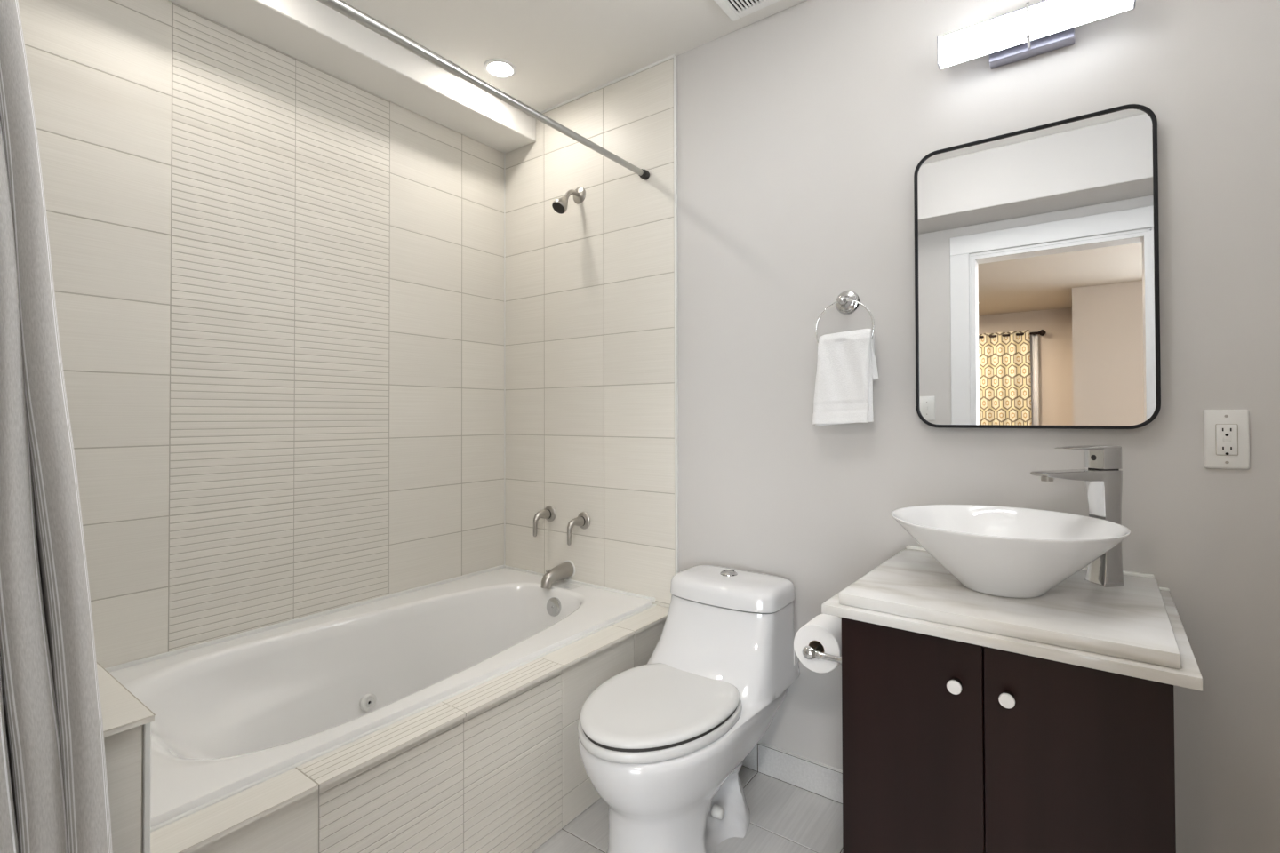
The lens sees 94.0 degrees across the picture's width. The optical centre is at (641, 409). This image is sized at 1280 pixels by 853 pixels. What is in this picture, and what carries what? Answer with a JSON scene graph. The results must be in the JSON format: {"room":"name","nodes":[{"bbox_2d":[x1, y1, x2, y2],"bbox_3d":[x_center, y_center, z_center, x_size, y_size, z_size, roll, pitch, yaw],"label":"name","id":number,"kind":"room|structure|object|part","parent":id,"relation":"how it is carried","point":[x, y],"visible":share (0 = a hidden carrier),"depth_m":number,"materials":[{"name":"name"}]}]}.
{"room":"bathroom","nodes":[
{"label":"bathroom","id":0,"kind":"room"},
{"bbox_2d":[17,0,503,668],"bbox_3d":[-1.222,-0.048,1.965,0.120,2.470,2.120,-1,-1,36],"label":"wall","id":1,"kind":"structure","parent":0,"point":[278,280],"depth_m":1.87,"materials":[{"name":"tile"}]},
{"bbox_2d":[168,0,535,153],"bbox_3d":[-1.095,-1.224,1.884,0.203,0.120,1.880,-1,-1,36],"label":"ceiling soffit","id":2,"kind":"structure","parent":1,"relation":"attached to","point":[311,32],"depth_m":2.04,"materials":[{"name":"white paint"}]},
{"bbox_2d":[342,0,806,111],"bbox_3d":[-0.154,-1.335,1.183,2.950,0.080,2.140,-1,-1,36],"label":"ceiling","id":3,"kind":"structure","parent":0,"point":[560,51],"depth_m":2.03,"materials":[{"name":"white paint"}]},
{"bbox_2d":[483,58,516,78],"bbox_3d":[-0.532,-1.278,2.241,0.120,0.007,0.120,-1,-1,36],"label":"recessed light","id":4,"kind":"object","parent":3,"relation":"in","point":[497,68],"visible":1,"depth_m":2.24,"materials":[{"name":"white glass"}]},
{"bbox_2d":[713,0,780,21],"bbox_3d":[0.323,-1.283,1.775,0.266,0.012,0.279,-1,-1,36],"label":"ceiling vent","id":5,"kind":"object","parent":3,"relation":"in","point":[735,10],"visible":1,"depth_m":1.89,"materials":[{"name":"white"}]},
{"bbox_2d":[532,766,842,852],"bbox_3d":[-0.173,1.225,1.159,2.900,0.100,2.120,-1,-1,36],"label":"floor","id":6,"kind":"structure","parent":0,"point":[785,818],"depth_m":1.69,"materials":[{"name":"tile"}]},
{"bbox_2d":[96,603,669,852],"bbox_3d":[-0.795,0.832,1.644,0.925,0.700,1.874,-1,-1,36],"label":"tub surround","id":7,"kind":"object","parent":6,"relation":"on","point":[493,764],"visible":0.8,"depth_m":1.34,"materials":[{"name":"tile"}]},
{"bbox_2d":[104,564,655,827],"bbox_3d":[-0.724,0.902,1.828,0.826,0.432,1.496,-1,-1,36],"label":"bathtub","id":8,"kind":"object","parent":7,"relation":"in","point":[232,713],"visible":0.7,"depth_m":1.85,"materials":[{"name":"white ceramic"}]},
{"bbox_3d":[-0.340,0.767,2.316,0.072,0.071,0.029,-1,-1,36],"label":"overflow plate","id":9,"kind":"part","parent":8,"relation":"part of","materials":[{"name":"silver metal"}]},
{"bbox_2d":[577,565,799,852],"bbox_3d":[0.123,0.844,1.654,0.412,0.672,0.745,-1,-1,36],"label":"toilet","id":10,"kind":"object","parent":6,"relation":"on","point":[665,742],"visible":0.99,"depth_m":1.56,"materials":[{"name":"white ceramic"}]},
{"bbox_3d":[0.043,0.787,1.555,0.377,0.024,0.488,-1,-1,36],"label":"seat","id":11,"kind":"part","parent":10,"relation":"part of","materials":[{"name":"white plastic"}]},
{"bbox_3d":[0.043,0.760,1.556,0.368,0.016,0.479,-1,-1,36],"label":"lid","id":12,"kind":"part","parent":10,"relation":"part of","materials":[{"name":"white plastic"}]},
{"bbox_3d":[0.274,0.553,1.865,0.363,0.063,0.231,-1,-1,36],"label":"tank lid","id":13,"kind":"part","parent":10,"relation":"part of","materials":[{"name":"white ceramic"}]},
{"bbox_2d":[841,617,1175,852],"bbox_3d":[0.791,0.803,1.306,0.544,0.742,0.564,-1,-1,36],"label":"vanity cabinet","id":14,"kind":"object","parent":6,"relation":"on","point":[949,746],"visible":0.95,"depth_m":1.10,"materials":[{"name":"brown wood"}]},
{"bbox_2d":[802,643,841,665],"bbox_3d":[0.477,0.574,1.438,0.127,0.040,0.187,-1,-1,36],"label":"toilet paper holder","id":15,"kind":"object","parent":14,"relation":"attached to","point":[809,652],"visible":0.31,"depth_m":1.39,"materials":[{"name":"silver metal"}]},
{"bbox_2d":[793,614,841,673],"bbox_3d":[0.441,0.566,1.447,0.112,0.112,0.100,-1,-1,36],"label":"toilet roll","id":16,"kind":"object","parent":15,"relation":"on","point":[825,629],"visible":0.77,"depth_m":1.41,"materials":[{"name":"white paper"}]},
{"bbox_3d":[0.535,0.757,1.194,0.263,0.647,0.019,-1,-1,38],"label":"door","id":17,"kind":"part","parent":14,"relation":"part of","materials":[{"name":"brown wood"}]},
{"bbox_3d":[0.591,0.521,1.125,0.025,0.025,0.026,-1,-1,36],"label":"knob","id":18,"kind":"part","parent":14,"relation":"part of","materials":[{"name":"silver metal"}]},
{"bbox_3d":[0.657,0.521,1.074,0.025,0.025,0.026,-1,-1,36],"label":"knob","id":19,"kind":"part","parent":14,"relation":"part of","materials":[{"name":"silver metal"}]},
{"bbox_2d":[821,545,1203,690],"bbox_3d":[0.787,0.406,1.307,0.606,0.051,0.583,-1,-1,36],"label":"countertop","id":20,"kind":"structure","parent":14,"relation":"on","point":[1134,629],"depth_m":1.13,"materials":[{"name":"white stone"}]},
{"bbox_2d":[891,504,1130,598],"bbox_3d":[0.775,0.312,1.289,0.436,0.148,0.436,-1,-1,36],"label":"vessel sink","id":21,"kind":"object","parent":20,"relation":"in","point":[993,550],"visible":1,"depth_m":1.21,"materials":[{"name":"white ceramic"}]},
{"bbox_2d":[1030,445,1124,587],"bbox_3d":[0.955,0.234,1.310,0.188,0.305,0.049,0,-1,-10],"label":"faucet","id":22,"kind":"object","parent":20,"relation":"on","point":[1103,478],"visible":0.92,"depth_m":1.30,"materials":[{"name":"silver metal"}]},
{"bbox_3d":[0.932,0.146,1.307,0.143,0.023,0.048,0,-1,-10],"label":"spout","id":23,"kind":"part","parent":22,"relation":"part of","materials":[{"name":"silver metal"}]},
{"bbox_3d":[0.982,0.085,1.317,0.126,0.007,0.049,0,-1,-10],"label":"lever","id":24,"kind":"part","parent":22,"relation":"part of","materials":[{"name":"silver metal"}]},
{"bbox_3d":[0.746,0.755,1.031,0.265,0.647,0.019,-1,-1,38],"label":"door","id":25,"kind":"part","parent":14,"relation":"part of","materials":[{"name":"brown wood"}]},
{"bbox_2d":[504,0,1279,852],"bbox_3d":[0.480,-0.052,1.961,2.870,2.470,0.136,-1,-1,36],"label":"wall","id":26,"kind":"structure","parent":0,"point":[660,344],"depth_m":1.80,"materials":[{"name":"paint"}]},
{"bbox_2d":[316,0,649,180],"bbox_3d":[-0.538,-0.880,1.473,0.033,0.033,1.880,-1,-1,36],"label":"shower curtain rod","id":27,"kind":"object","parent":26,"relation":"attached to","point":[340,6],"visible":1,"depth_m":1.54,"materials":[{"name":"silver metal"}]},
{"bbox_2d":[0,0,112,852],"bbox_3d":[-0.897,0.124,0.765,0.329,2.006,0.339,-1,-1,36],"label":"shower curtain","id":28,"kind":"object","parent":27,"relation":"hanging from","point":[54,791],"visible":1,"depth_m":0.80,"materials":[{"name":"fabric"}]},
{"bbox_2d":[533,505,555,536],"bbox_3d":[-0.414,0.464,2.474,0.068,0.117,0.096,-1,-1,36],"label":"handle","id":29,"kind":"object","parent":26,"relation":"attached to","point":[548,513],"visible":1,"depth_m":2.47,"materials":[{"name":"silver metal"}]},
{"bbox_3d":[-0.420,0.471,2.467,0.039,0.102,0.078,-1,-1,36],"label":"lever","id":30,"kind":"part","parent":29,"relation":"part of","materials":[{"name":"silver metal"}]},
{"bbox_2d":[540,560,575,588],"bbox_3d":[-0.344,0.661,2.387,0.072,0.083,0.150,-1,-1,36],"label":"tub spout","id":31,"kind":"object","parent":26,"relation":"attached to","point":[565,570],"visible":1,"depth_m":2.37,"materials":[{"name":"silver metal"}]},
{"bbox_2d":[552,186,585,214],"bbox_3d":[-0.295,-0.838,2.372,0.068,0.135,0.141,-1,-1,36],"label":"shower fixture","id":32,"kind":"object","parent":26,"relation":"attached to","point":[560,204],"visible":1,"depth_m":2.36,"materials":[{"name":"silver metal"}]},
{"bbox_3d":[-0.281,-0.856,2.393,0.019,0.053,0.089,-1,-1,36],"label":"arm","id":33,"kind":"part","parent":32,"relation":"part of","materials":[{"name":"silver metal"}]},
{"bbox_2d":[567,512,590,545],"bbox_3d":[-0.261,0.473,2.362,0.068,0.117,0.096,-1,-1,36],"label":"handle","id":34,"kind":"object","parent":26,"relation":"attached to","point":[583,520],"visible":1,"depth_m":2.36,"materials":[{"name":"silver metal"}]},
{"bbox_3d":[-0.267,0.480,2.355,0.039,0.102,0.078,-1,-1,36],"label":"lever","id":35,"kind":"part","parent":34,"relation":"part of","materials":[{"name":"silver metal"}]},
{"bbox_3d":[-0.164,-0.046,2.359,0.720,2.470,0.013,-1,-1,36],"label":"edge trim","id":36,"kind":"part","parent":26,"relation":"part of","materials":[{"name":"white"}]},
{"bbox_2d":[741,742,842,804],"bbox_3d":[0.816,1.131,1.630,1.680,0.094,0.012,-1,-1,36],"label":"baseboard","id":37,"kind":"structure","parent":26,"relation":"attached to","point":[814,777],"depth_m":1.86,"materials":[{"name":"tile"}]},
{"bbox_2d":[815,290,874,343],"bbox_3d":[0.604,-0.253,1.764,0.173,0.209,0.069,-1,-1,36],"label":"towel ring","id":38,"kind":"object","parent":26,"relation":"attached to","point":[847,302],"visible":0.93,"depth_m":1.77,"materials":[{"name":"silver metal"}]},
{"bbox_3d":[0.591,-0.319,1.755,0.026,0.026,0.037,-1,-1,36],"label":"knob","id":39,"kind":"part","parent":38,"relation":"part of","materials":[{"name":"silver metal"}]},
{"bbox_2d":[812,328,878,426],"bbox_3d":[0.595,-0.089,1.748,0.187,0.282,0.059,-1,-1,36],"label":"hand towel","id":40,"kind":"object","parent":38,"relation":"hanging from","point":[846,364],"visible":1,"depth_m":1.73,"materials":[{"name":"white fabric"}]},
{"bbox_2d":[936,0,1135,70],"bbox_3d":[0.967,-0.957,1.488,0.403,0.114,0.098,-1,-1,36],"label":"vanity light","id":41,"kind":"object","parent":26,"relation":"attached to","point":[1046,26],"visible":1,"depth_m":1.48,"materials":[{"name":"white glass"}]},
{"bbox_3d":[0.985,-0.957,1.512,0.181,0.114,0.038,-1,-1,36],"label":"plate","id":42,"kind":"part","parent":41,"relation":"part of","materials":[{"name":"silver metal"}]},
{"bbox_2d":[913,104,1160,429],"bbox_3d":[0.974,-0.329,1.516,0.514,0.756,0.032,-1,-1,36],"label":"wall mirror","id":43,"kind":"object","parent":26,"relation":"attached to","point":[1037,299],"visible":1,"depth_m":1.48,"materials":[{"name":"black metal"}]},
{"bbox_2d":[1203,409,1249,470],"bbox_3d":[1.278,0.066,1.304,0.072,0.130,0.010,-1,-1,36],"label":"wall outlet","id":44,"kind":"object","parent":26,"relation":"attached to","point":[1226,432],"visible":1,"depth_m":1.30,"materials":[{"name":"white plastic"}]},
{"bbox_2d":[1216,424,1237,455],"bbox_3d":[1.278,0.067,1.304,0.033,0.067,0.008,-1,-1,36],"label":"receptacle","id":45,"kind":"object","parent":44,"relation":"attached to","point":[1226,435],"depth_m":1.30,"materials":[{"name":"white plastic"}]}
]}

